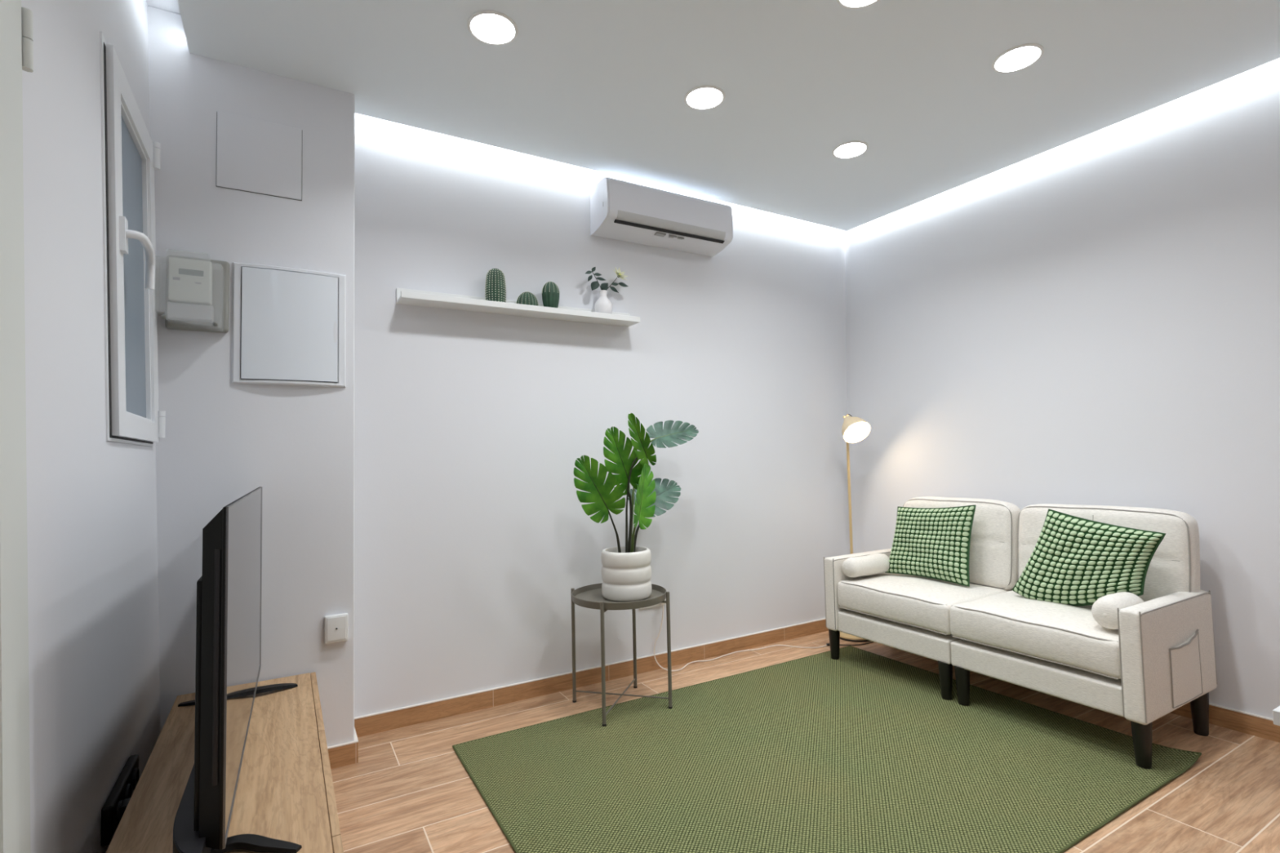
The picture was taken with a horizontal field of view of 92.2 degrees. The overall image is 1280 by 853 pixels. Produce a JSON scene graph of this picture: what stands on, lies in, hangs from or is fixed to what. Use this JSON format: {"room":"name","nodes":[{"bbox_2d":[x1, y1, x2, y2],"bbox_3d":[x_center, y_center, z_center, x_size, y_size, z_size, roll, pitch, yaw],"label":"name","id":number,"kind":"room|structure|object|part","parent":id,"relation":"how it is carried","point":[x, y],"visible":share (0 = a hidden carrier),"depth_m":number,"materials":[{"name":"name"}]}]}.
{"room":"living room","nodes":[
{"label":"living room","id":0,"kind":"room"},
{"bbox_2d":[21,0,160,852],"bbox_3d":[-0.745,-0.200,0.399,0.195,2.790,4.415,0,-3,-30],"label":"wall","id":1,"kind":"structure","parent":0,"point":[94,673],"depth_m":1.32,"materials":[{"name":"white paint"}]},
{"bbox_2d":[0,0,33,852],"bbox_3d":[-0.778,0.130,0.601,0.070,2.150,0.990,0,-3,-30],"label":"door","id":2,"kind":"structure","parent":1,"relation":"in","point":[16,43],"depth_m":0.97,"materials":[{"name":"white paint"}]},
{"bbox_2d":[100,754,139,846],"bbox_3d":[-1.288,0.927,1.548,0.048,0.088,0.300,0,-3,-30],"label":"power socket","id":3,"kind":"object","parent":1,"relation":"attached to","point":[113,809],"visible":0.83,"depth_m":1.47,"materials":[{"name":"black plastic"}]},
{"bbox_2d":[115,800,123,825],"bbox_3d":[-1.242,0.922,1.470,0.006,0.052,0.052,0,-3,-30],"label":"outlet","id":4,"kind":"object","parent":3,"relation":"attached to","point":[119,803],"depth_m":1.45,"materials":[{"name":"black plastic"}]},
{"bbox_2d":[124,783,132,799],"bbox_3d":[-1.287,0.927,1.548,0.006,0.052,0.052,0,-3,-30],"label":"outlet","id":5,"kind":"object","parent":3,"relation":"attached to","point":[128,787],"depth_m":1.54,"materials":[{"name":"black plastic"}]},
{"bbox_2d":[132,768,139,790],"bbox_3d":[-1.332,0.932,1.626,0.006,0.052,0.052,0,-3,-30],"label":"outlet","id":6,"kind":"object","parent":3,"relation":"attached to","point":[135,772],"depth_m":1.61,"materials":[{"name":"black plastic"}]},
{"bbox_2d":[99,31,165,446],"bbox_3d":[-1.505,-0.469,1.818,0.152,1.042,0.624,0,-3,-30],"label":"window","id":7,"kind":"structure","parent":1,"relation":"in","point":[131,158],"depth_m":1.77,"materials":[{"name":"white plastic"}]},
{"bbox_3d":[-1.517,-0.461,1.827,0.032,0.874,0.422,0,-3,-30],"label":"pane","id":8,"kind":"part","parent":7,"relation":"part of","materials":[{"name":"clear glass"}]},
{"bbox_3d":[-1.392,-0.476,1.714,0.060,0.146,0.194,0,-3,-30],"label":"handle","id":9,"kind":"part","parent":7,"relation":"part of","materials":[{"name":"white plastic"}]},
{"bbox_2d":[146,0,180,13],"bbox_3d":[0.951,-1.633,1.468,4.300,0.100,4.615,0,-3,-30],"label":"ceiling","id":10,"kind":"structure","parent":0,"point":[172,6],"depth_m":2.18,"materials":[{"name":"white paint"}]},
{"bbox_2d":[147,5,355,746],"bbox_3d":[-1.559,-0.091,2.337,0.844,2.790,0.240,0,-3,-30],"label":"wall pillar","id":11,"kind":"structure","parent":0,"point":[224,441],"depth_m":2.28,"materials":[{"name":"white paint"}]},
{"bbox_2d":[160,254,229,333],"bbox_3d":[-1.562,-0.472,2.154,0.202,0.262,0.112,0,-3,-30],"label":"meter","id":12,"kind":"object","parent":11,"relation":"attached to","point":[197,289],"visible":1,"depth_m":2.15,"materials":[{"name":"grey plastic"}]},
{"bbox_2d":[215,111,302,200],"bbox_3d":[-1.433,-1.018,2.324,0.276,0.283,0.009,0,-3,-30],"label":"access panel","id":13,"kind":"object","parent":11,"relation":"attached to","point":[255,156],"visible":1,"depth_m":2.32,"materials":[{"name":"grey"}]},
{"bbox_2d":[231,262,346,386],"bbox_3d":[-1.323,-0.381,2.336,0.377,0.448,0.028,0,-3,-30],"label":"electrical panel cover","id":14,"kind":"object","parent":11,"relation":"attached to","point":[293,323],"visible":1,"depth_m":2.32,"materials":[{"name":"white"}]},
{"bbox_2d":[324,613,347,644],"bbox_3d":[-1.164,0.775,2.360,0.081,0.104,0.027,0,-3,-30],"label":"socket","id":15,"kind":"object","parent":11,"relation":"attached to","point":[335,626],"visible":1,"depth_m":2.35,"materials":[{"name":"white paint"}]},
{"bbox_2d":[327,727,358,769],"bbox_3d":[-1.402,1.262,2.333,0.588,0.081,0.240,0,-3,-30],"label":"baseboard","id":16,"kind":"structure","parent":11,"relation":"attached to","point":[346,753],"depth_m":2.35,"materials":[{"name":"brown wood"}]},
{"bbox_2d":[354,112,849,717],"bbox_3d":[-0.193,-0.073,3.325,4.200,2.790,0.100,0,-3,-30],"label":"wall","id":17,"kind":"structure","parent":0,"point":[473,535],"depth_m":3.12,"materials":[{"name":"white paint"}]},
{"bbox_2d":[395,288,639,326],"bbox_3d":[-0.549,-0.587,3.016,1.195,0.070,0.130,0,-3,-30],"label":"shelf","id":18,"kind":"object","parent":17,"relation":"attached to","point":[403,296],"visible":0.98,"depth_m":2.94,"materials":[{"name":"white paint"}]},
{"bbox_2d":[484,268,506,302],"bbox_3d":[-0.688,-0.659,2.933,0.101,0.190,0.101,0,-3,-30],"label":"cactus","id":19,"kind":"object","parent":18,"relation":"on","point":[495,288],"visible":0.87,"depth_m":2.90,"materials":[{"name":"green plant"}]},
{"bbox_2d":[515,291,538,306],"bbox_3d":[-0.551,-0.611,3.007,0.112,0.094,0.111,0,-3,-30],"label":"cactus","id":20,"kind":"object","parent":18,"relation":"on","point":[526,297],"visible":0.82,"depth_m":2.97,"materials":[{"name":"green plant"}]},
{"bbox_2d":[541,281,559,307],"bbox_3d":[-0.446,-0.643,3.073,0.093,0.161,0.092,0,-3,-30],"label":"cactus","id":21,"kind":"object","parent":18,"relation":"on","point":[550,293],"visible":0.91,"depth_m":3.04,"materials":[{"name":"green plant"}]},
{"bbox_2d":[594,289,612,313],"bbox_3d":[-0.192,-0.636,3.224,0.094,0.150,0.094,0,-3,-30],"label":"bud vase","id":22,"kind":"object","parent":18,"relation":"on","point":[603,304],"visible":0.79,"depth_m":3.19,"materials":[{"name":"white ceramic"}]},
{"bbox_2d":[585,266,608,290],"bbox_3d":[-0.227,-0.728,3.196,0.129,0.206,0.024,0,-3,-30],"label":"eucalyptus sprig","id":23,"kind":"object","parent":22,"relation":"in","point":[594,285],"visible":0.96,"depth_m":3.20,"materials":[{"name":"green plant"}]},
{"bbox_2d":[605,266,628,293],"bbox_3d":[-0.115,-0.738,3.253,0.147,0.228,0.066,1,-4,-40],"label":"flower","id":24,"kind":"object","parent":22,"relation":"in","point":[620,274],"visible":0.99,"depth_m":3.27,"materials":[{"name":"green plant"}]},
{"bbox_2d":[354,617,828,737],"bbox_3d":[0.094,1.278,3.345,3.040,0.081,0.013,0,-3,-30],"label":"baseboard","id":25,"kind":"structure","parent":17,"relation":"attached to","point":[377,722],"depth_m":3.05,"materials":[{"name":"brown wood"}]},
{"bbox_2d":[639,598,666,609],"bbox_3d":[0.070,0.944,3.350,0.170,0.080,0.014,0,-3,-30],"label":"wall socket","id":26,"kind":"object","parent":17,"relation":"attached to","point":[659,604],"visible":0.09,"depth_m":3.35,"materials":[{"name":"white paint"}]},
{"bbox_2d":[590,177,733,257],"bbox_3d":[0.134,-1.148,3.401,0.808,0.250,0.207,0,-3,-30],"label":"air conditioner","id":27,"kind":"object","parent":17,"relation":"attached to","point":[620,210],"visible":1,"depth_m":3.30,"materials":[{"name":"white plastic"}]},
{"bbox_2d":[177,0,1279,231],"bbox_3d":[0.973,-1.467,1.426,3.702,0.035,4.338,0,-3,-30],"label":"ceiling","id":28,"kind":"structure","parent":0,"point":[602,86],"depth_m":2.42,"materials":[{"name":"white paint"}]},
{"bbox_2d":[466,9,518,45],"bbox_3d":[-0.511,-1.378,2.136,0.172,0.011,0.172,0,-3,-30],"label":"recessed light","id":29,"kind":"object","parent":28,"relation":"in","point":[490,27],"visible":1,"depth_m":2.12,"materials":[{"name":"white plastic"}]},
{"bbox_2d":[684,84,725,109],"bbox_3d":[0.271,-1.374,2.580,0.172,0.011,0.172,0,-3,-30],"label":"recessed light","id":30,"kind":"object","parent":28,"relation":"in","point":[707,96],"visible":1,"depth_m":2.56,"materials":[{"name":"white plastic"}]},
{"bbox_2d":[831,140,868,158],"bbox_3d":[1.042,-1.368,3.051,0.172,0.011,0.172,0,-3,-30],"label":"recessed light","id":31,"kind":"object","parent":28,"relation":"in","point":[853,148],"visible":1,"depth_m":3.03,"materials":[{"name":"white"}]},
{"bbox_2d":[836,0,879,8],"bbox_3d":[0.723,-1.411,1.991,0.172,0.011,0.172,0,-3,-30],"label":"recessed light","id":32,"kind":"object","parent":28,"relation":"in","point":[851,4],"visible":1,"depth_m":2.04,"materials":[{"name":"white plastic"}]},
{"bbox_2d":[840,0,875,6],"bbox_3d":[0.723,-1.411,1.991,0.148,0.010,0.148,0,-3,-30],"label":"diffuser","id":33,"kind":"object","parent":32,"relation":"attached to","point":[843,2],"depth_m":2.04,"materials":[{"name":"white plastic"}]},
{"bbox_2d":[991,43,1044,72],"bbox_3d":[1.450,-1.409,2.364,0.172,0.011,0.172,0,-3,-30],"label":"recessed light","id":34,"kind":"object","parent":28,"relation":"in","point":[1019,57],"visible":1,"depth_m":2.35,"materials":[{"name":"white plastic"}]},
{"bbox_2d":[330,631,1279,852],"bbox_3d":[0.969,1.253,1.306,4.200,0.100,4.615,0,-3,-30],"label":"floor","id":35,"kind":"structure","parent":0,"point":[408,790],"depth_m":2.19,"materials":[{"name":"brown wood"}]},
{"bbox_2d":[106,671,343,852],"bbox_3d":[-0.957,1.063,1.442,0.419,0.374,1.760,0,-3,-30],"label":"tv stand","id":36,"kind":"object","parent":35,"relation":"on","point":[285,792],"visible":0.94,"depth_m":1.53,"materials":[{"name":"brown wood"}]},
{"bbox_2d":[173,486,302,852],"bbox_3d":[-1.095,0.536,1.640,0.342,0.704,1.224,0,-3,-30],"label":"television","id":37,"kind":"object","parent":36,"relation":"on","point":[228,604],"visible":1,"depth_m":1.19,"materials":[{"name":"black plastic"}]},
{"bbox_3d":[-1.075,0.506,1.684,0.007,0.641,1.170,0,-3,-29],"label":"panel","id":38,"kind":"part","parent":37,"relation":"part of","materials":[{"name":"black plastic"}]},
{"bbox_2d":[653,603,874,671],"bbox_3d":[0.723,1.121,3.583,1.403,0.394,0.183,0,-3,-18],"label":"power cable","id":39,"kind":"object","parent":35,"relation":"on","point":[827,644],"visible":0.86,"depth_m":3.50,"materials":[{"name":"beige plastic"}]},
{"bbox_2d":[452,645,1201,852],"bbox_3d":[0.648,1.245,2.369,2.319,0.031,1.621,0,-3,-30],"label":"area rug","id":40,"kind":"object","parent":35,"relation":"on","point":[860,751],"visible":0.97,"depth_m":2.22,"materials":[{"name":"green carpet"}]},
{"bbox_2d":[570,582,672,726],"bbox_3d":[-0.092,1.034,2.872,0.443,0.532,0.443,0,-3,-30],"label":"side table","id":41,"kind":"object","parent":40,"relation":"on","point":[591,597],"visible":0.76,"depth_m":2.82,"materials":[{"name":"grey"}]},
{"bbox_3d":[-0.316,1.041,2.932,0.017,0.532,0.017,0,-3,-30],"label":"leg","id":42,"kind":"part","parent":41,"relation":"part of","materials":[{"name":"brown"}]},
{"bbox_3d":[-0.159,1.020,2.650,0.017,0.524,0.017,0,-3,-30],"label":"leg","id":43,"kind":"part","parent":41,"relation":"part of","materials":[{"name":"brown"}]},
{"bbox_2d":[571,582,666,612],"bbox_3d":[-0.097,0.796,2.884,0.443,0.046,0.443,0,-3,-30],"label":"tray","id":44,"kind":"object","parent":41,"relation":"on","point":[591,597],"depth_m":2.80,"materials":[{"name":"grey metal"}]},
{"bbox_3d":[-0.028,1.043,3.095,0.017,0.532,0.017,0,-3,-30],"label":"leg","id":45,"kind":"part","parent":41,"relation":"part of","materials":[{"name":"brown"}]},
{"bbox_2d":[573,413,698,601],"bbox_3d":[0.001,0.373,2.994,0.262,0.859,0.807,-3,-3,34],"label":"monstera","id":46,"kind":"object","parent":41,"relation":"on","point":[626,571],"visible":1,"depth_m":2.85,"materials":[{"name":"green plant"}]},
{"bbox_3d":[-0.121,0.488,2.832,0.015,0.242,0.121,-3,-3,29],"label":"stem","id":47,"kind":"part","parent":46,"relation":"part of","materials":[{"name":"grey"}]},
{"bbox_2d":[600,546,651,601],"bbox_3d":[-0.064,0.690,2.899,0.235,0.220,0.235,0,-3,-30],"label":"pot","id":48,"kind":"object","parent":46,"relation":"attached to","point":[626,571],"depth_m":2.80,"materials":[{"name":"white ceramic"}]},
{"bbox_3d":[-0.059,0.435,2.911,0.029,0.351,0.014,-1,-3,-8],"label":"stem","id":49,"kind":"part","parent":46,"relation":"part of","materials":[{"name":"grey"}]},
{"bbox_3d":[-0.020,0.372,2.899,0.112,0.474,0.047,-2,-3,24],"label":"stem","id":50,"kind":"part","parent":46,"relation":"part of","materials":[{"name":"grey"}]},
{"bbox_3d":[-0.022,0.514,2.865,0.016,0.190,0.090,0,-3,-30],"label":"stem","id":51,"kind":"part","parent":46,"relation":"part of","materials":[{"name":"green plant"}]},
{"bbox_3d":[-0.009,0.495,2.973,0.019,0.238,0.101,-3,-3,38],"label":"stem","id":52,"kind":"part","parent":46,"relation":"part of","materials":[{"name":"green plant"}]},
{"bbox_3d":[0.018,0.333,3.027,0.222,0.562,0.081,0,-3,-30],"label":"stem","id":53,"kind":"part","parent":46,"relation":"part of","materials":[{"name":"green plant"}]},
{"bbox_3d":[0.133,1.022,2.818,0.017,0.524,0.017,0,-3,-30],"label":"leg","id":54,"kind":"part","parent":41,"relation":"part of","materials":[{"name":"brown"}]},
{"bbox_2d":[823,496,1217,768],"bbox_3d":[1.685,0.820,2.971,0.643,0.891,1.506,0,-3,-30],"label":"sofa","id":55,"kind":"object","parent":40,"relation":"on","point":[1160,659],"visible":0.79,"depth_m":2.57,"materials":[{"name":"beige fabric"}]},
{"bbox_3d":[1.087,1.209,3.437,0.062,0.168,0.062,0,-3,-30],"label":"leg","id":56,"kind":"part","parent":55,"relation":"part of","materials":[{"name":"black wood"}]},
{"bbox_3d":[1.327,0.933,3.579,0.635,0.399,0.072,0,-3,-30],"label":"arm","id":57,"kind":"part","parent":55,"relation":"part of","materials":[{"name":"beige fabric"}]},
{"bbox_2d":[841,553,889,577],"bbox_3d":[1.271,0.778,3.449,0.334,0.113,0.116,0,-3,-30],"label":"bolster cushion","id":58,"kind":"object","parent":55,"relation":"on","point":[877,563],"visible":0.97,"depth_m":3.39,"materials":[{"name":"beige fabric"}]},
{"bbox_3d":[1.511,1.058,3.256,0.600,0.108,0.659,0,-3,-30],"label":"rail","id":59,"kind":"part","parent":55,"relation":"part of","materials":[{"name":"beige fabric"}]},
{"bbox_2d":[837,573,1012,635],"bbox_3d":[1.497,0.899,3.255,0.590,0.168,0.660,0,-3,-30],"label":"seat cushion","id":60,"kind":"object","parent":55,"relation":"on","point":[926,603],"depth_m":3.10,"materials":[{"name":"beige fabric"}]},
{"bbox_2d":[884,505,976,586],"bbox_3d":[1.554,0.616,3.319,0.151,0.408,0.495,0,-3,-30],"label":"throw pillow","id":61,"kind":"object","parent":55,"relation":"on","point":[933,543],"visible":1,"depth_m":3.25,"materials":[{"name":"green fabric"}]},
{"bbox_3d":[1.419,1.175,2.854,0.062,0.168,0.062,0,-3,-30],"label":"leg","id":62,"kind":"part","parent":55,"relation":"part of","materials":[{"name":"black wood"}]},
{"bbox_3d":[1.462,1.170,2.786,0.062,0.168,0.062,0,-3,-30],"label":"leg","id":63,"kind":"part","parent":55,"relation":"part of","materials":[{"name":"black wood"}]},
{"bbox_2d":[903,496,1020,590],"bbox_3d":[1.731,0.616,3.365,0.171,0.449,0.657,0,-3,-30],"label":"cushion","id":64,"kind":"object","parent":55,"relation":"on","point":[993,544],"depth_m":3.14,"materials":[{"name":"beige fabric"}]},
{"bbox_2d":[949,591,1120,679],"bbox_3d":[1.832,0.864,2.678,0.590,0.168,0.674,0,-3,-30],"label":"seat cushion","id":65,"kind":"object","parent":55,"relation":"on","point":[1064,634],"depth_m":2.54,"materials":[{"name":"beige fabric"}]},
{"bbox_3d":[1.847,1.024,2.675,0.600,0.108,0.673,0,-3,-30],"label":"rail","id":66,"kind":"part","parent":55,"relation":"part of","materials":[{"name":"beige fabric"}]},
{"bbox_2d":[1012,509,1165,606],"bbox_3d":[1.913,0.583,2.666,0.150,0.425,0.629,0,-3,-24],"label":"throw pillow","id":67,"kind":"object","parent":55,"relation":"on","point":[1074,561],"visible":0.98,"depth_m":2.62,"materials":[{"name":"green fabric"}]},
{"bbox_2d":[1018,503,1199,601],"bbox_3d":[2.071,0.582,2.776,0.170,0.447,0.692,0,-3,-30],"label":"cushion","id":68,"kind":"object","parent":55,"relation":"on","point":[1174,567],"depth_m":2.55,"materials":[{"name":"beige fabric"}]},
{"bbox_2d":[1091,591,1143,629],"bbox_3d":[1.865,0.714,2.392,0.237,0.126,0.133,0,-3,-30],"label":"bolster cushion","id":69,"kind":"object","parent":55,"relation":"on","point":[1104,611],"visible":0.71,"depth_m":2.34,"materials":[{"name":"beige fabric"}]},
{"bbox_3d":[1.808,1.136,2.214,0.062,0.168,0.062,0,-3,-30],"label":"leg","id":70,"kind":"part","parent":55,"relation":"part of","materials":[{"name":"black wood"}]},
{"bbox_3d":[2.033,0.860,2.361,0.635,0.399,0.072,0,-3,-30],"label":"arm","id":71,"kind":"part","parent":55,"relation":"part of","materials":[{"name":"beige fabric"}]},
{"bbox_3d":[2.244,1.143,2.467,0.062,0.176,0.062,0,-3,-30],"label":"leg","id":72,"kind":"part","parent":55,"relation":"part of","materials":[{"name":"black wood"}]},
{"bbox_2d":[840,413,871,642],"bbox_3d":[1.342,0.616,3.864,0.247,1.398,0.294,0,-3,-30],"label":"floor lamp","id":73,"kind":"object","parent":35,"relation":"on","point":[854,429],"visible":0.76,"depth_m":3.85,"materials":[{"name":"gold"}]},
{"bbox_3d":[1.325,0.000,3.840,0.070,0.103,0.104,0,-3,-30],"label":"bulb","id":74,"kind":"part","parent":73,"relation":"part of","materials":[{"name":"white glass"}]},
{"bbox_3d":[1.327,0.015,3.822,0.172,0.173,0.174,0,-3,-30],"label":"lamp shade","id":75,"kind":"part","parent":73,"relation":"part of","materials":[{"name":"beige"}]},
{"bbox_2d":[844,57,1279,718],"bbox_3d":[2.603,-0.177,2.397,0.204,2.790,4.523,0,-3,-32],"label":"wall","id":76,"kind":"structure","parent":0,"point":[1093,318],"depth_m":2.92,"materials":[{"name":"white paint"}]},
{"bbox_2d":[1170,702,1279,742],"bbox_3d":[2.102,1.218,3.000,0.031,0.081,2.605,0,-3,-32],"label":"baseboard","id":77,"kind":"structure","parent":76,"relation":"attached to","point":[1261,726],"depth_m":2.47,"materials":[{"name":"brown wood"}]},
{"bbox_2d":[1272,706,1279,725],"bbox_3d":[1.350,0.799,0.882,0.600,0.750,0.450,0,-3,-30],"label":"wall socket","id":78,"kind":"object","parent":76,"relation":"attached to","point":[1276,713],"visible":1,"depth_m":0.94,"materials":[{"name":"white paint"}]}
]}

